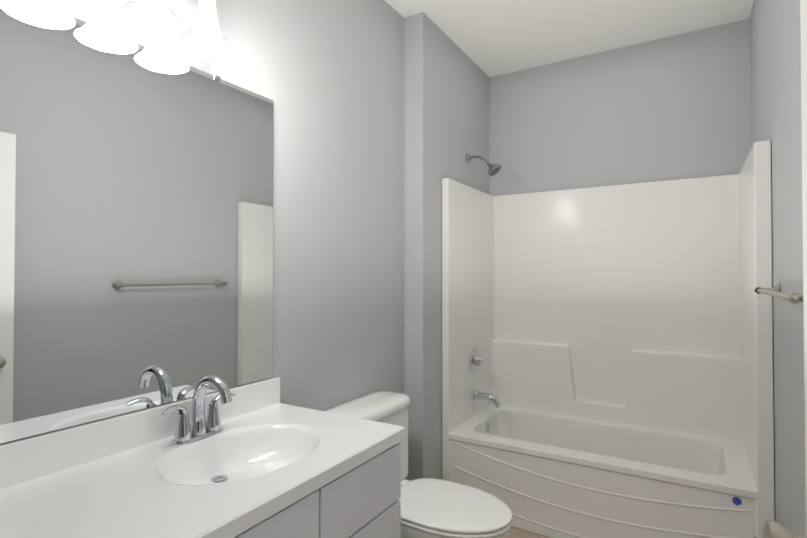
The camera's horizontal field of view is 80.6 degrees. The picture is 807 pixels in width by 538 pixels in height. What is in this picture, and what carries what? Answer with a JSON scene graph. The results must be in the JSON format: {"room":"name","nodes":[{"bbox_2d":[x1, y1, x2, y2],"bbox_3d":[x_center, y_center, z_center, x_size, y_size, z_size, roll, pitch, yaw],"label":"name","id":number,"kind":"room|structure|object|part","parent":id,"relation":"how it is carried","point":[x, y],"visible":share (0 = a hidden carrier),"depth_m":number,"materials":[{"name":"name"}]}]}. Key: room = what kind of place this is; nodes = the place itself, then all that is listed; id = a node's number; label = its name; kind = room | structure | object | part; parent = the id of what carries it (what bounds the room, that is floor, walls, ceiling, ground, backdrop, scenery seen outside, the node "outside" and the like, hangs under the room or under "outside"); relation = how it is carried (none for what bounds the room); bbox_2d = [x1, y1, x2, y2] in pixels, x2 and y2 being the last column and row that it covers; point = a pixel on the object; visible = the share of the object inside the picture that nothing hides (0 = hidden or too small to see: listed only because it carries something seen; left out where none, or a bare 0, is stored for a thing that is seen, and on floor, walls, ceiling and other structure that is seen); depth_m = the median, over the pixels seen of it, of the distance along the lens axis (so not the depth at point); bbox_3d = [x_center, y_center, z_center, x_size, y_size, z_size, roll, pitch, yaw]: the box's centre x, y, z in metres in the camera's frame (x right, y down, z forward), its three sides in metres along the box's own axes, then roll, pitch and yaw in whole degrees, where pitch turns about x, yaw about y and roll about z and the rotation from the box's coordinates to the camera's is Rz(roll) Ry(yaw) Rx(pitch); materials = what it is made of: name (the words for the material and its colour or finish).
{"room":"bathroom","nodes":[
{"label":"bathroom","id":0,"kind":"room"},
{"bbox_2d":[0,0,403,444],"bbox_3d":[-0.577,-0.020,1.785,0.120,2.777,4.290,0,-1,31],"label":"wall","id":1,"kind":"structure","parent":0,"point":[326,77],"depth_m":2.08,"materials":[{"name":"grey paint"}]},
{"bbox_2d":[0,0,272,443],"bbox_3d":[-0.793,-0.124,1.298,0.008,1.048,1.161,0,-1,31],"label":"mirror","id":2,"kind":"object","parent":1,"relation":"attached to","point":[136,226],"visible":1,"depth_m":1.31,"materials":[{"name":"clear glass"}]},
{"bbox_2d":[74,0,234,57],"bbox_3d":[-0.693,-0.816,1.291,0.198,0.295,0.540,0,-1,31],"label":"sconce","id":3,"kind":"object","parent":1,"relation":"attached to","point":[203,36],"visible":1,"depth_m":1.35,"materials":[{"name":"white glass"}]},
{"bbox_2d":[404,12,489,480],"bbox_3d":[0.313,-0.004,3.030,0.118,2.777,0.998,0,-1,31],"label":"wall","id":4,"kind":"structure","parent":0,"point":[446,105],"depth_m":2.64,"materials":[{"name":"grey paint"}]},
{"bbox_2d":[508,527,549,537],"bbox_3d":[0.180,1.412,1.310,1.888,0.100,4.290,0,-1,31],"label":"floor","id":5,"kind":"structure","parent":0,"point":[516,533],"depth_m":2.47,"materials":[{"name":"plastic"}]},
{"bbox_2d":[0,377,404,537],"bbox_3d":[-0.555,0.881,1.135,0.569,0.958,1.230,0,-1,31],"label":"bathroom vanity","id":6,"kind":"object","parent":5,"relation":"on","point":[265,463],"visible":0.98,"depth_m":1.21,"materials":[{"name":"white paint"}]},
{"bbox_2d":[161,375,234,444],"bbox_3d":[-0.566,0.406,1.399,0.168,0.189,0.241,0,-1,31],"label":"faucet","id":7,"kind":"object","parent":6,"relation":"on","point":[200,428],"visible":1,"depth_m":1.41,"materials":[{"name":"silver metal"}]},
{"bbox_2d":[324,391,511,537],"bbox_3d":[0.075,0.979,1.980,0.764,0.784,0.497,0,-1,31],"label":"toilet","id":8,"kind":"object","parent":5,"relation":"on","point":[434,508],"visible":0.5,"depth_m":1.91,"materials":[{"name":"white ceramic"}]},
{"bbox_2d":[442,140,774,537],"bbox_3d":[1.075,0.311,2.694,1.526,2.138,0.776,0,-1,31],"label":"shower","id":9,"kind":"object","parent":5,"relation":"on","point":[607,361],"visible":0.9,"depth_m":2.78,"materials":[{"name":"white plastic"}]},
{"bbox_3d":[0.512,0.142,3.026,0.222,1.792,0.191,0,-1,31],"label":"trim panel","id":10,"kind":"part","parent":9,"relation":"part of","materials":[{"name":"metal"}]},
{"bbox_3d":[0.874,1.157,2.364,1.368,0.356,0.006,0,-1,31],"label":"apron panel","id":11,"kind":"part","parent":9,"relation":"part of","materials":[{"name":"white plastic"}]},
{"bbox_2d":[385,0,753,76],"bbox_3d":[0.180,-1.465,1.348,1.888,0.100,4.290,0,-1,31],"label":"ceiling","id":12,"kind":"structure","parent":0,"point":[490,38],"depth_m":2.71,"materials":[{"name":"white paint"}]},
{"bbox_2d":[489,19,750,195],"bbox_3d":[1.308,-0.003,3.083,1.768,2.777,0.120,0,-1,31],"label":"wall","id":13,"kind":"structure","parent":0,"point":[675,107],"depth_m":2.97,"materials":[{"name":"grey paint"}]},
{"bbox_2d":[750,0,805,536],"bbox_3d":[0.906,-0.033,0.821,0.120,2.777,4.170,0,-1,31],"label":"wall","id":14,"kind":"structure","parent":0,"point":[775,60],"depth_m":1.72,"materials":[{"name":"grey paint"}]},
{"bbox_2d":[754,284,803,303],"bbox_3d":[1.220,0.080,1.532,0.076,0.056,0.801,0,-1,31],"label":"towel rail","id":15,"kind":"object","parent":14,"relation":"attached to","point":[792,298],"visible":1,"depth_m":1.42,"materials":[{"name":"silver metal"}]},
{"bbox_2d":[761,0,806,537],"bbox_3d":[0.508,0.323,0.412,0.181,2.030,0.812,0,-1,25],"label":"door frame","id":16,"kind":"structure","parent":14,"relation":"in","point":[773,529],"depth_m":0.78,"materials":[{"name":"white paint"}]}
]}

